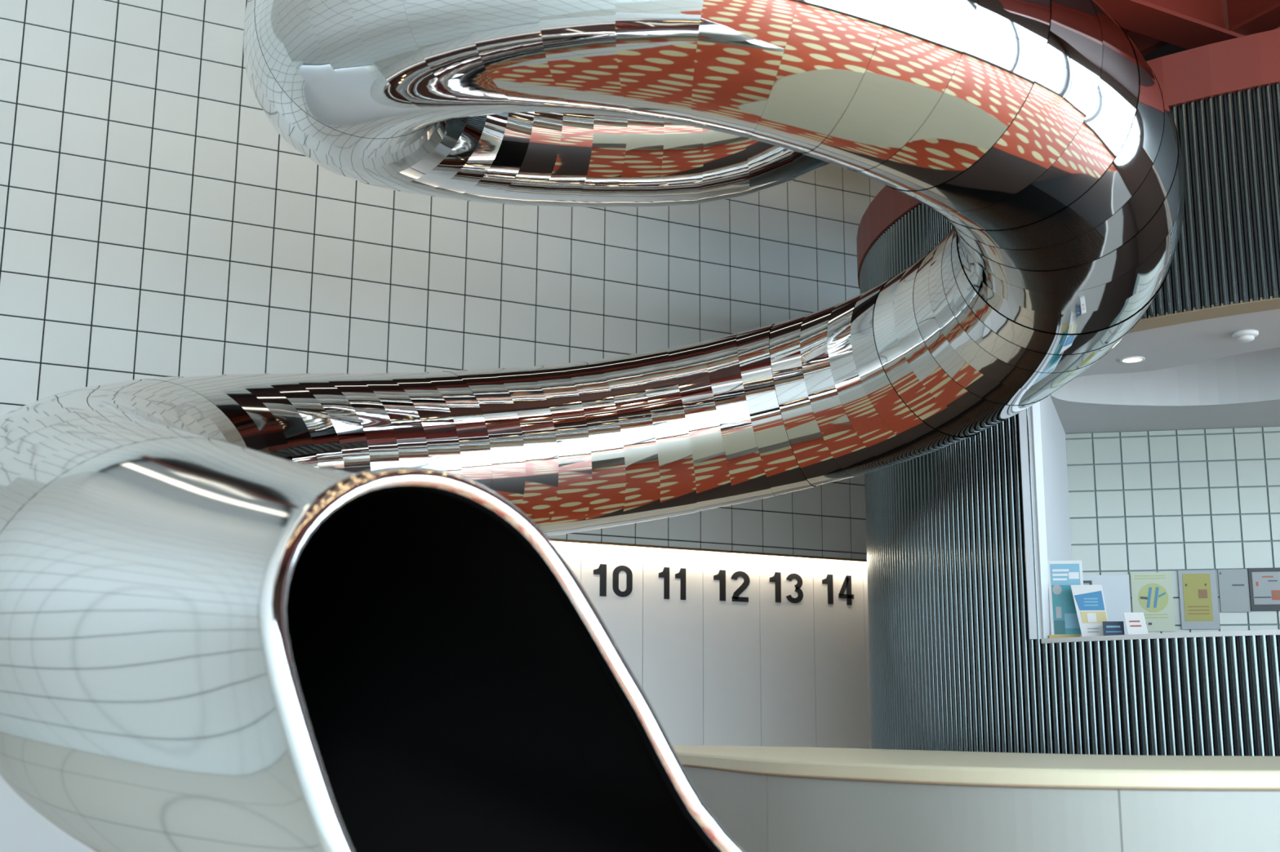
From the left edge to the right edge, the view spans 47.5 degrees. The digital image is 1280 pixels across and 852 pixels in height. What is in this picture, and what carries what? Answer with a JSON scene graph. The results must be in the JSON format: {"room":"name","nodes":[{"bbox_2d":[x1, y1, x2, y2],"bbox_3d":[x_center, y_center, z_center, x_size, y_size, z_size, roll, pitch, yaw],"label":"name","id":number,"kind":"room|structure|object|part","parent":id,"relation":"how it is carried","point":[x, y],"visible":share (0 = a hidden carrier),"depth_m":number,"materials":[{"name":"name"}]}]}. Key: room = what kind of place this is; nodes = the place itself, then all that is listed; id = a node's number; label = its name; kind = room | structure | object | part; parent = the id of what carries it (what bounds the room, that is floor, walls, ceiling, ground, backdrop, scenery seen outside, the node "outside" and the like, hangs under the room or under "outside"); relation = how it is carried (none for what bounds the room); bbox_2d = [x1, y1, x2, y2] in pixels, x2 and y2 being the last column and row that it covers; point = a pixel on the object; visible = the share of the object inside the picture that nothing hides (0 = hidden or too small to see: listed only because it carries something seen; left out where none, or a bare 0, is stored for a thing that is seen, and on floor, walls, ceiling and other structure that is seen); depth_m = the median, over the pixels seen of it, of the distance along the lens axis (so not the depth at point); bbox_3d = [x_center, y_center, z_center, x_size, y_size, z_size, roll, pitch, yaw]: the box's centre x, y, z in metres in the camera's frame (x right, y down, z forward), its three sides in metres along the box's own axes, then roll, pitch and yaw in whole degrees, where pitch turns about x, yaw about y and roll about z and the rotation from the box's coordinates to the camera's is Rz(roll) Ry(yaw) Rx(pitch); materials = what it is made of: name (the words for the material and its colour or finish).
{"room":"building lobby","nodes":[
{"label":"building lobby","id":0,"kind":"room"},
{"bbox_2d":[0,0,885,851],"bbox_3d":[-0.605,-0.327,9.945,12.996,6.200,0.602,6,-13,-27],"label":"wall","id":1,"kind":"structure","parent":0,"point":[156,222],"depth_m":8.94,"materials":[{"name":"grey tile"}]},
{"bbox_2d":[550,539,866,563],"bbox_3d":[0.403,0.850,9.924,3.800,0.013,0.054,6,-13,-27],"label":"light strip","id":2,"kind":"object","parent":1,"relation":"attached to","point":[552,540],"visible":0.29,"depth_m":9.92,"materials":[{"name":"white plastic"}]},
{"bbox_2d":[1018,395,1071,639],"bbox_3d":[2.120,0.488,7.524,0.060,1.335,2.240,-4,-12,20],"label":"wall","id":3,"kind":"structure","parent":0,"point":[1052,432],"depth_m":7.15,"materials":[{"name":"grey paint"}]},
{"bbox_2d":[859,82,1279,756],"bbox_3d":[2.648,0.579,7.290,2.434,3.400,5.272,6,-13,-27],"label":"wall","id":4,"kind":"structure","parent":0,"point":[955,665],"depth_m":6.37,"materials":[{"name":"grey metal"}]},
{"bbox_2d":[1047,560,1083,638],"bbox_3d":[1.867,0.762,6.383,0.158,0.348,0.042,-2,-12,10],"label":"brochure","id":5,"kind":"object","parent":4,"relation":"on","point":[1064,623],"visible":0.91,"depth_m":6.39,"materials":[{"name":"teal paper"}]},
{"bbox_2d":[856,28,1279,288],"bbox_3d":[2.654,-1.198,7.659,2.458,0.230,5.314,6,-13,-27],"label":"beam","id":6,"kind":"structure","parent":4,"relation":"attached to","point":[1252,61],"depth_m":6.18,"materials":[{"name":"red metal"}]},
{"bbox_2d":[1070,584,1107,636],"bbox_3d":[1.939,0.796,6.264,0.150,0.228,0.053,-2,-12,10],"label":"brochure","id":7,"kind":"object","parent":4,"relation":"on","point":[1089,600],"visible":0.96,"depth_m":6.26,"materials":[{"name":"grey paper"}]},
{"bbox_3d":[1.938,0.753,6.280,0.122,0.087,0.002,-2,-24,10],"label":"print panel","id":8,"kind":"part","parent":7,"relation":"part of","materials":[{"name":"blue paper"}]},
{"bbox_3d":[1.939,0.822,6.248,0.039,0.040,0.001,-2,-24,10],"label":"print panel","id":9,"kind":"part","parent":7,"relation":"part of","materials":[{"name":"white paper"}]},
{"label":"print panel","id":10,"kind":"part","parent":7,"relation":"part of","materials":[{"name":"yellow paper"}]},
{"bbox_2d":[1102,621,1124,635],"bbox_3d":[2.002,0.858,6.154,0.085,0.064,0.018,-2,-12,10],"label":"card","id":11,"kind":"object","parent":4,"relation":"on","point":[1109,628],"visible":0.93,"depth_m":6.15,"materials":[{"name":"blue"}]},
{"bbox_2d":[1123,612,1148,635],"bbox_3d":[2.072,0.827,6.081,0.092,0.096,0.029,-2,-12,10],"label":"card","id":12,"kind":"object","parent":4,"relation":"on","point":[1135,624],"visible":0.93,"depth_m":6.08,"materials":[{"name":"grey paper"}]},
{"bbox_2d":[1049,309,1279,433],"bbox_3d":[3.645,-0.271,7.803,4.164,0.280,4.621,6,-13,-27],"label":"ceiling","id":13,"kind":"structure","parent":0,"point":[1193,375],"depth_m":7.88,"materials":[{"name":"paint"}]},
{"bbox_2d":[1119,355,1145,363],"bbox_3d":[2.336,-0.314,6.907,0.116,0.006,0.116,6,-13,-27],"label":"recessed light","id":14,"kind":"object","parent":13,"relation":"in","point":[1135,359],"visible":1,"depth_m":6.90,"materials":[{"name":"grey plastic"}]},
{"bbox_2d":[1231,329,1258,342],"bbox_3d":[2.673,-0.393,6.426,0.110,0.040,0.110,6,-13,-27],"label":"smoke detector","id":15,"kind":"object","parent":13,"relation":"attached to","point":[1242,335],"visible":1,"depth_m":6.40,"materials":[{"name":"grey plastic"}]},
{"bbox_2d":[1065,426,1279,634],"bbox_3d":[3.706,0.790,8.299,2.399,1.600,0.068,-2,-12,12],"label":"wall","id":16,"kind":"structure","parent":0,"point":[1172,501],"depth_m":8.46,"materials":[{"name":"grey tile"}]},
{"bbox_2d":[1082,574,1131,635],"bbox_3d":[2.677,1.040,8.431,0.316,0.352,0.004,-2,-12,12],"label":"sheet","id":17,"kind":"object","parent":16,"relation":"attached to","point":[1116,588],"visible":0.29,"depth_m":8.42,"materials":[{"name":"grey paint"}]},
{"bbox_2d":[1083,580,1092,585],"bbox_3d":[2.563,1.028,8.448,0.127,0.260,0.012,-2,-12,12],"label":"picture frame","id":18,"kind":"object","parent":17,"relation":"attached to","point":[1085,582],"visible":0.14,"depth_m":8.46,"materials":[{"name":"grey metal"}]},
{"bbox_2d":[1130,572,1175,631],"bbox_3d":[2.950,1.011,8.374,0.225,0.338,0.009,-2,-12,12],"label":"sheet","id":19,"kind":"object","parent":16,"relation":"attached to","point":[1152,593],"visible":0.88,"depth_m":8.37,"materials":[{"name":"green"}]},
{"bbox_2d":[1177,569,1220,629],"bbox_3d":[3.193,0.993,8.320,0.205,0.335,0.017,-2,-12,12],"label":"frame","id":20,"kind":"object","parent":16,"relation":"attached to","point":[1197,589],"visible":1,"depth_m":8.31,"materials":[{"name":"yellow paper"}]},
{"bbox_2d":[1217,568,1250,612],"bbox_3d":[3.385,0.938,8.293,0.158,0.243,0.010,-2,-12,12],"label":"wall plaque","id":21,"kind":"object","parent":16,"relation":"attached to","point":[1233,588],"visible":1,"depth_m":8.29,"materials":[{"name":"grey"}]},
{"bbox_2d":[1247,567,1279,611],"bbox_3d":[3.611,0.924,8.242,0.300,0.243,0.016,-2,-12,12],"label":"frame","id":22,"kind":"object","parent":16,"relation":"attached to","point":[1264,583],"visible":1,"depth_m":8.25,"materials":[{"name":"black"}]},
{"bbox_2d":[1093,0,1279,61],"bbox_3d":[4.863,-2.124,6.991,6.294,0.800,8.203,6,-13,-27],"label":"ceiling","id":23,"kind":"structure","parent":0,"point":[1157,28],"depth_m":6.65,"materials":[{"name":"red metal"}]},
{"bbox_3d":[2.460,1.859,4.809,12.150,0.100,11.600,6,-13,-27],"label":"floor","id":24,"kind":"structure","parent":0,"visible":0},
{"bbox_2d":[552,542,581,583],"bbox_3d":[-0.683,1.736,9.443,0.459,1.955,0.380,6,-13,-27],"label":"locker","id":25,"kind":"object","parent":24,"relation":"on","point":[571,553],"visible":0.1,"depth_m":9.52,"materials":[{"name":"grey"}]},
{"bbox_2d":[0,0,1184,851],"bbox_3d":[-0.205,-1.321,5.052,3.638,6.200,4.658,-9,-15,38],"label":"slide","id":26,"kind":"object","parent":24,"relation":"on","point":[295,612],"visible":1,"depth_m":3.82,"materials":[{"name":"silver metal"}]},
{"bbox_2d":[580,544,643,688],"bbox_3d":[-0.274,1.780,9.649,0.457,1.955,0.382,6,-13,-27],"label":"locker","id":27,"kind":"object","parent":24,"relation":"on","point":[611,577],"visible":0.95,"depth_m":9.62,"materials":[{"name":"grey metal"}]},
{"bbox_2d":[642,548,702,745],"bbox_3d":[0.135,1.825,9.856,0.459,1.955,0.382,6,-13,-27],"label":"locker","id":28,"kind":"object","parent":24,"relation":"on","point":[673,580],"visible":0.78,"depth_m":9.76,"materials":[{"name":"grey metal"}]},
{"bbox_2d":[702,552,760,746],"bbox_3d":[0.542,1.869,10.062,0.453,1.955,0.382,6,-13,-27],"label":"locker","id":29,"kind":"object","parent":24,"relation":"on","point":[731,678],"visible":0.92,"depth_m":9.96,"materials":[{"name":"grey metal"}]},
{"bbox_2d":[759,555,816,747],"bbox_3d":[0.944,1.912,10.265,0.448,1.955,0.382,6,-13,-27],"label":"locker","id":30,"kind":"object","parent":24,"relation":"on","point":[787,646],"visible":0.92,"depth_m":10.16,"materials":[{"name":"grey metal"}]},
{"bbox_2d":[813,560,866,748],"bbox_3d":[1.337,1.955,10.464,0.433,1.955,0.382,6,-13,-27],"label":"locker","id":31,"kind":"object","parent":24,"relation":"on","point":[840,686],"visible":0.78,"depth_m":10.36,"materials":[{"name":"grey metal"}]},
{"bbox_2d":[862,563,871,748],"bbox_3d":[1.752,2.000,10.676,0.498,1.955,0.380,6,-13,-27],"label":"filler panel","id":32,"kind":"object","parent":24,"relation":"on","point":[864,565],"visible":0.14,"depth_m":10.46,"materials":[{"name":"white metal"}]},
{"bbox_2d":[671,745,1279,851],"bbox_3d":[0.814,1.218,3.751,3.087,0.717,1.764,-9,-15,38],"label":"counter","id":33,"kind":"object","parent":24,"relation":"on","point":[766,798],"visible":0.77,"depth_m":2.90,"materials":[{"name":"grey"}]},
{"bbox_3d":[0.157,1.230,3.888,0.034,0.620,1.183,3,-12,-14],"label":"panel","id":34,"kind":"part","parent":33,"relation":"part of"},
{"bbox_3d":[0.563,1.045,2.966,0.122,0.620,0.899,10,-15,-41],"label":"panel","id":35,"kind":"part","parent":33,"relation":"part of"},
{"bbox_3d":[1.236,0.991,2.683,0.682,0.620,0.057,1,-12,-4],"label":"panel","id":36,"kind":"part","parent":33,"relation":"part of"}
]}

